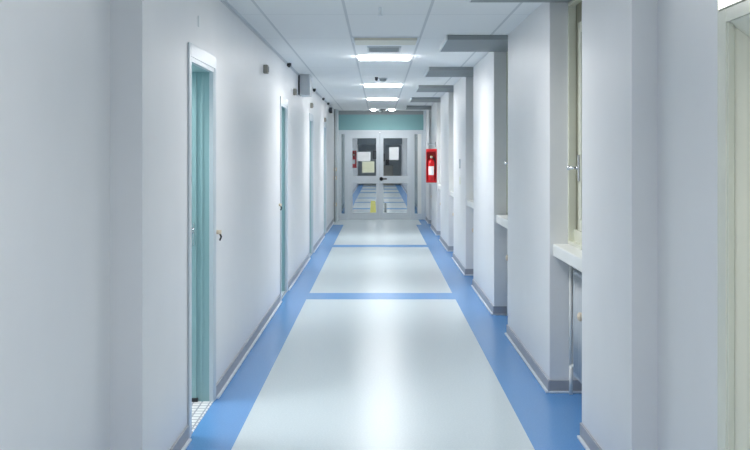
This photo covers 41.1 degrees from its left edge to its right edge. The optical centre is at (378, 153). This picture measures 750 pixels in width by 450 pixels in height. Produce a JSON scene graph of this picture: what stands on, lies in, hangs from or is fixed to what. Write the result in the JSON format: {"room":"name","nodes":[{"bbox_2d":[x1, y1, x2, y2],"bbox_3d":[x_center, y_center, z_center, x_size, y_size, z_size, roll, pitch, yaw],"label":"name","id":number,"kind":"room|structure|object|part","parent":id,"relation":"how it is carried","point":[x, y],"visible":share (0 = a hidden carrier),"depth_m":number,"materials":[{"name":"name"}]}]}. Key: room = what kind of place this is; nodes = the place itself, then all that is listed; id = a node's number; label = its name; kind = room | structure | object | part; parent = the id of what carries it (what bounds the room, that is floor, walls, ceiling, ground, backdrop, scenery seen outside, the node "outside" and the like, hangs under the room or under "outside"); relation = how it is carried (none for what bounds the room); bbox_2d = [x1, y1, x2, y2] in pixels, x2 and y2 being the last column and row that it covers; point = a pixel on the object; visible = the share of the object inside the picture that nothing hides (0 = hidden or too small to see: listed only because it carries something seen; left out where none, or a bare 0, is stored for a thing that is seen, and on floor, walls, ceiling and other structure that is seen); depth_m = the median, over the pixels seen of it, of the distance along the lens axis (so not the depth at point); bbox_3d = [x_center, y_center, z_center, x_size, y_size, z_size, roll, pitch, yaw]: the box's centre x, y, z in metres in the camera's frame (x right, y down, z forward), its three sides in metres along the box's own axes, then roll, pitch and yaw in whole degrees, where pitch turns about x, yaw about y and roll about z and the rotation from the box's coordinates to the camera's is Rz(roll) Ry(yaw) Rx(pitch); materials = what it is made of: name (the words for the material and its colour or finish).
{"room":"hospital interior","nodes":[
{"label":"hospital interior","id":0,"kind":"room"},
{"bbox_2d":[0,0,358,449],"bbox_3d":[-1.232,0.268,24.500,0.344,2.625,55.000,0,0,0],"label":"wall","id":1,"kind":"structure","parent":0,"point":[94,93],"depth_m":4.48,"materials":[{"name":"paint"}]},
{"bbox_2d":[188,42,215,437],"bbox_3d":[-1.549,0.480,5.990,1.002,2.200,0.910,0,0,0],"label":"door","id":2,"kind":"structure","parent":1,"relation":"in","point":[201,64],"depth_m":6.36,"materials":[{"name":"teal"}]},
{"bbox_3d":[-1.196,0.510,6.322,0.047,0.140,0.063,0,0,0],"label":"knob","id":3,"kind":"part","parent":2,"relation":"part of","materials":[{"name":"silver metal"}]},
{"bbox_2d":[216,230,221,240],"bbox_3d":[-1.042,0.532,6.530,0.036,0.071,0.028,0,0,0],"label":"wall hook","id":4,"kind":"object","parent":1,"relation":"attached to","point":[219,232],"visible":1,"depth_m":6.52,"materials":[{"name":"beige"}]},
{"bbox_2d":[170,183,358,449],"bbox_3d":[-1.118,1.538,24.450,0.172,0.085,54.900,0,0,0],"label":"baseboard","id":5,"kind":"structure","parent":1,"relation":"attached to","point":[183,440],"depth_m":7.93,"materials":[{"name":"grey plastic"}]},
{"bbox_2d":[263,65,268,73],"bbox_3d":[-1.039,-0.780,9.210,0.050,0.080,0.080,0,0,0],"label":"box","id":6,"kind":"object","parent":1,"relation":"attached to","point":[265,67],"visible":1,"depth_m":9.17,"materials":[{"name":"grey plastic"}]},
{"bbox_2d":[220,0,333,109],"bbox_3d":[-1.049,-1.034,14.290,0.022,0.022,19.620,0,0,0],"label":"trim","id":7,"kind":"structure","parent":1,"relation":"attached to","point":[226,3],"depth_m":8.69,"materials":[{"name":"grey metal"}]},
{"bbox_2d":[280,96,287,299],"bbox_3d":[-1.174,0.480,11.120,0.252,2.200,0.840,0,0,0],"label":"door","id":8,"kind":"structure","parent":1,"relation":"in","point":[283,102],"depth_m":11.46,"materials":[{"name":"teal"}]},
{"bbox_2d":[298,74,311,96],"bbox_3d":[-0.983,-0.907,13.297,0.155,0.275,0.406,0,0,0],"label":"ceiling box","id":9,"kind":"object","parent":1,"relation":"attached to","point":[304,80],"visible":1,"depth_m":13.10,"materials":[{"name":"grey metal"}]},
{"bbox_3d":[-1.050,-0.907,13.300,0.020,0.255,0.360,0,0,0],"label":"mounting plate","id":10,"kind":"part","parent":9,"relation":"part of","materials":[{"name":"grey plastic"}]},
{"bbox_2d":[309,113,312,255],"bbox_3d":[-1.174,0.480,15.570,0.252,2.200,0.840,0,0,0],"label":"door","id":11,"kind":"structure","parent":1,"relation":"in","point":[310,114],"depth_m":15.90,"materials":[{"name":"grey"}]},
{"bbox_2d":[324,122,326,235],"bbox_3d":[-1.174,0.480,19.570,0.252,2.200,0.840,0,0,0],"label":"door","id":12,"kind":"structure","parent":1,"relation":"in","point":[325,123],"depth_m":19.91,"materials":[{"name":"grey"}]},
{"bbox_2d":[333,109,335,221],"bbox_3d":[-1.035,0.268,23.280,0.050,2.625,0.028,0,0,0],"label":"pipe","id":13,"kind":"object","parent":1,"relation":"attached to","point":[334,122],"visible":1,"depth_m":23.27,"materials":[{"name":"grey metal"}]},
{"bbox_2d":[335,109,338,221],"bbox_3d":[-1.018,0.268,23.800,0.085,2.625,0.800,0,0,0],"label":"trim","id":14,"kind":"structure","parent":1,"relation":"attached to","point":[336,110],"depth_m":23.49,"materials":[{"name":"metal"}]},
{"bbox_2d":[353,151,356,167],"bbox_3d":[-0.958,0.200,38.101,0.205,0.660,0.222,0,0,0],"label":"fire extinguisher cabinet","id":15,"kind":"object","parent":1,"relation":"attached to","point":[354,152],"visible":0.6,"depth_m":38.00,"materials":[{"name":"red metal"}]},
{"bbox_2d":[353,154,355,166],"bbox_3d":[-0.955,0.250,38.068,0.172,0.500,0.176,0,0,0],"label":"fire extinguisher","id":16,"kind":"object","parent":15,"relation":"on","point":[354,157],"visible":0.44,"depth_m":37.98,"materials":[{"name":"red metal"}]},
{"bbox_2d":[357,138,401,143],"bbox_3d":[0.035,-0.757,48.990,2.190,0.575,0.020,0,0,0],"label":"trim","id":17,"kind":"structure","parent":1,"relation":"attached to","point":[359,140],"depth_m":48.98,"materials":[{"name":"grey metal"}]},
{"bbox_2d":[359,144,400,183],"bbox_3d":[0.035,0.268,51.950,2.190,2.625,0.100,0,0,0],"label":"wall","id":18,"kind":"structure","parent":0,"point":[396,164],"depth_m":51.91,"materials":[{"name":"grey paint"}]},
{"bbox_2d":[227,0,542,110],"bbox_3d":[0.150,-1.120,24.500,3.200,0.150,55.400,0,0,0],"label":"ceiling","id":19,"kind":"structure","parent":0,"point":[314,36],"depth_m":8.67,"materials":[{"name":"paint"}]},
{"bbox_2d":[366,98,397,99],"bbox_3d":[0.059,-1.030,18.820,0.597,0.030,0.360,0,0,0],"label":"recessed light","id":20,"kind":"object","parent":19,"relation":"in","point":[366,98],"visible":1,"depth_m":18.67,"materials":[{"name":"white plastic"}]},
{"bbox_2d":[363,84,402,86],"bbox_3d":[0.059,-1.030,15.020,0.597,0.030,0.320,0,0,0],"label":"recessed light","id":21,"kind":"object","parent":19,"relation":"in","point":[366,85],"visible":1,"depth_m":14.89,"materials":[{"name":"white plastic"}]},
{"bbox_2d":[367,46,400,51],"bbox_3d":[0.050,-1.038,9.940,0.330,0.013,0.470,0,0,0],"label":"ceiling vent","id":22,"kind":"object","parent":19,"relation":"in","point":[369,48],"visible":1,"depth_m":9.85,"materials":[{"name":"grey metal"}]},
{"bbox_2d":[356,55,412,59],"bbox_3d":[0.059,-1.030,10.700,0.597,0.030,0.360,0,0,0],"label":"recessed light","id":23,"kind":"object","parent":19,"relation":"in","point":[361,57],"visible":1,"depth_m":10.54,"materials":[{"name":"white plastic"}]},
{"bbox_2d":[352,37,419,44],"bbox_3d":[0.060,-1.030,9.130,0.610,0.030,0.440,0,0,0],"label":"recessed light","id":24,"kind":"object","parent":19,"relation":"in","point":[357,40],"visible":1,"depth_m":8.98,"materials":[{"name":"white plastic"}]},
{"bbox_2d":[405,106,430,109],"bbox_3d":[0.943,-1.022,22.093,0.710,0.042,1.046,0,0,0],"label":"soffit panel","id":25,"kind":"object","parent":19,"relation":"attached to","point":[406,107],"visible":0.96,"depth_m":22.04,"materials":[{"name":"white paint"}]},
{"bbox_2d":[409,97,440,101],"bbox_3d":[0.943,-1.022,18.893,0.710,0.042,1.046,0,0,0],"label":"soffit panel","id":26,"kind":"object","parent":19,"relation":"attached to","point":[412,99],"visible":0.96,"depth_m":18.40,"materials":[{"name":"white paint"}]},
{"bbox_2d":[415,85,452,91],"bbox_3d":[0.943,-1.022,15.693,0.710,0.042,1.046,0,0,0],"label":"soffit panel","id":27,"kind":"object","parent":19,"relation":"attached to","point":[420,88],"visible":0.96,"depth_m":15.31,"materials":[{"name":"white paint"}]},
{"bbox_2d":[424,67,472,76],"bbox_3d":[0.943,-1.022,12.493,0.710,0.042,1.046,0,0,0],"label":"soffit panel","id":28,"kind":"object","parent":19,"relation":"attached to","point":[431,71],"visible":0.96,"depth_m":12.31,"materials":[{"name":"white paint"}]},
{"bbox_2d":[439,35,507,51],"bbox_3d":[0.943,-1.022,9.293,0.710,0.042,1.046,0,0,0],"label":"soffit panel","id":29,"kind":"object","parent":19,"relation":"attached to","point":[451,43],"visible":0.96,"depth_m":9.08,"materials":[{"name":"white paint"}]},
{"bbox_2d":[468,0,570,2],"bbox_3d":[0.943,-1.022,6.093,0.710,0.042,1.046,0,0,0],"label":"soffit panel","id":30,"kind":"object","parent":19,"relation":"attached to","point":[469,1],"visible":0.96,"depth_m":6.57,"materials":[{"name":"white paint"}]},
{"bbox_2d":[186,184,584,449],"bbox_3d":[0.150,1.640,24.500,3.200,0.120,55.400,0,0,0],"label":"floor","id":31,"kind":"structure","parent":0,"point":[381,341],"depth_m":7.37,"materials":[{"name":"plastic"}]},
{"bbox_2d":[370,201,375,212],"bbox_3d":[-0.160,1.423,27.000,0.160,0.315,0.216,0,0,0],"label":"sign","id":32,"kind":"object","parent":31,"relation":"on","point":[373,205],"visible":0.97,"depth_m":26.93,"materials":[{"name":"yellow plastic"}]},
{"bbox_2d":[384,203,386,212],"bbox_3d":[0.170,1.430,26.200,0.100,0.300,0.100,0,0,0],"label":"door stop","id":33,"kind":"object","parent":31,"relation":"on","point":[385,204],"visible":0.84,"depth_m":26.18,"materials":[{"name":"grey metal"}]},
{"bbox_2d":[505,229,507,315],"bbox_3d":[1.295,1.130,9.292,0.224,0.900,0.971,0,0,8],"label":"radiator","id":34,"kind":"object","parent":31,"relation":"on","point":[506,257],"visible":0.07,"depth_m":9.77,"materials":[{"name":"metal"}]},
{"bbox_2d":[569,265,581,394],"bbox_3d":[1.295,1.130,6.092,0.224,0.900,0.971,0,0,8],"label":"radiator","id":35,"kind":"object","parent":31,"relation":"on","point":[575,278],"visible":0.29,"depth_m":6.43,"materials":[{"name":"metal"}]},
{"bbox_2d":[401,0,657,449],"bbox_3d":[1.290,0.268,28.235,0.320,2.625,47.530,0,0,0],"label":"wall","id":36,"kind":"structure","parent":0,"point":[620,37],"depth_m":6.62,"materials":[{"name":"paint"}]},
{"bbox_2d":[339,111,422,219],"bbox_3d":[0.048,0.268,24.108,2.045,2.625,0.144,0,0,0],"label":"door","id":37,"kind":"structure","parent":36,"relation":"in","point":[379,125],"depth_m":24.11,"materials":[{"name":"metal"}]},
{"bbox_2d":[357,152,370,160],"bbox_3d":[-0.362,0.060,24.134,0.315,0.220,0.006,0,0,0],"label":"notice","id":38,"kind":"object","parent":37,"relation":"attached to","point":[361,156],"visible":1,"depth_m":24.13,"materials":[{"name":"paper"}]},
{"bbox_2d":[362,161,373,172],"bbox_3d":[-0.258,0.315,24.134,0.295,0.270,0.006,0,0,0],"label":"notice","id":39,"kind":"object","parent":37,"relation":"attached to","point":[367,166],"visible":1,"depth_m":24.13,"materials":[{"name":"paper"}]},
{"bbox_3d":[0.048,-0.998,24.140,2.045,0.095,0.080,0,0,0],"label":"header trim","id":40,"kind":"part","parent":37,"relation":"part of","materials":[{"name":"white metal"}]},
{"bbox_3d":[0.048,-0.762,24.140,2.045,0.375,0.060,0,0,0],"label":"header panel","id":41,"kind":"part","parent":37,"relation":"part of","materials":[{"name":"teal paint"}]},
{"bbox_2d":[389,147,398,159],"bbox_3d":[0.360,-0.013,24.134,0.230,0.305,0.006,0,0,0],"label":"notice","id":42,"kind":"object","parent":37,"relation":"attached to","point":[393,151],"visible":1,"depth_m":24.13,"materials":[{"name":"paper"}]},
{"bbox_2d":[423,110,425,219],"bbox_3d":[1.100,0.268,24.090,0.060,2.625,0.220,0,0,0],"label":"trim","id":43,"kind":"structure","parent":36,"relation":"attached to","point":[424,111],"depth_m":23.98,"materials":[{"name":"metal"}]},
{"bbox_2d":[426,149,436,182],"bbox_3d":[1.028,0.230,19.651,0.205,0.660,0.222,0,0,0],"label":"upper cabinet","id":44,"kind":"object","parent":36,"relation":"attached to","point":[429,152],"visible":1,"depth_m":19.55,"materials":[{"name":"red metal"}]},
{"bbox_2d":[427,156,435,180],"bbox_3d":[1.025,0.280,19.618,0.172,0.500,0.176,0,0,0],"label":"fire extinguisher","id":45,"kind":"object","parent":44,"relation":"in","point":[431,165],"visible":1,"depth_m":19.55,"materials":[{"name":"red metal"}]},
{"bbox_2d":[400,184,601,449],"bbox_3d":[1.248,1.538,27.790,0.293,0.085,48.220,0,0,0],"label":"baseboard","id":46,"kind":"structure","parent":36,"relation":"attached to","point":[585,438],"depth_m":7.46,"materials":[{"name":"grey plastic"}]},
{"bbox_2d":[658,0,718,449],"bbox_3d":[1.371,0.268,0.735,0.250,2.625,7.470,0,0,0],"label":"wall","id":47,"kind":"structure","parent":0,"point":[687,29],"depth_m":4.05,"materials":[{"name":"paint"}]},
{"bbox_2d":[717,0,749,449],"bbox_3d":[1.387,0.305,3.085,0.298,2.550,1.150,0,0,0],"label":"door","id":48,"kind":"structure","parent":47,"relation":"in","point":[733,15],"depth_m":3.57,"materials":[{"name":"beige wood"}]},
{"bbox_3d":[1.249,-0.744,3.118,0.018,0.432,1.075,0,0,0],"label":"transom pane","id":49,"kind":"part","parent":48,"relation":"part of","materials":[{"name":"glass"}]},
{"bbox_3d":[1.252,-0.746,3.116,0.028,0.448,1.088,0,0,0],"label":"transom frame","id":50,"kind":"part","parent":48,"relation":"part of","materials":[{"name":"white paint"}]},
{"bbox_3d":[1.422,1.130,6.095,0.055,0.900,1.050,0,0,0],"label":"wall","id":51,"kind":"structure","parent":0,"visible":0},
{"bbox_2d":[553,0,581,271],"bbox_3d":[1.272,-0.163,6.095,0.245,1.675,1.050,0,0,0],"label":"window","id":52,"kind":"structure","parent":51,"relation":"in","point":[570,253],"depth_m":6.58,"materials":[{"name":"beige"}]},
{"bbox_3d":[1.272,0.635,6.095,0.245,0.080,1.050,0,0,0],"label":"sill","id":53,"kind":"part","parent":52,"relation":"part of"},
{"bbox_3d":[1.248,0.090,6.436,0.080,0.170,0.063,0,0,0],"label":"handle","id":54,"kind":"part","parent":52,"relation":"part of","materials":[{"name":"silver metal"}]},
{"bbox_3d":[1.310,-0.128,6.095,0.050,1.445,1.006,0,0,0],"label":"sash","id":55,"kind":"part","parent":52,"relation":"part of","materials":[{"name":"beige paint"}]},
{"bbox_3d":[1.330,-0.203,6.095,0.060,1.595,1.050,0,0,0],"label":"frame","id":56,"kind":"part","parent":52,"relation":"part of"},
{"bbox_3d":[1.422,1.130,9.295,0.055,0.900,1.050,0,0,0],"label":"wall","id":57,"kind":"structure","parent":0,"visible":0},
{"bbox_2d":[496,51,507,228],"bbox_3d":[1.272,-0.163,9.295,0.245,1.675,1.050,0,0,0],"label":"window","id":58,"kind":"structure","parent":57,"relation":"in","point":[502,220],"depth_m":9.80,"materials":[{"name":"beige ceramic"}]},
{"bbox_3d":[1.272,0.635,9.295,0.245,0.080,1.050,0,0,0],"label":"sill","id":59,"kind":"part","parent":58,"relation":"part of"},
{"bbox_3d":[1.422,1.130,12.495,0.055,0.900,1.050,0,0,0],"label":"wall","id":60,"kind":"structure","parent":0,"visible":0},
{"bbox_2d":[467,200,472,208],"bbox_3d":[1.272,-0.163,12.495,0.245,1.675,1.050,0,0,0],"label":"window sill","id":61,"kind":"structure","parent":60,"relation":"in","point":[469,202],"depth_m":12.71,"materials":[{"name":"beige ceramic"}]}
]}

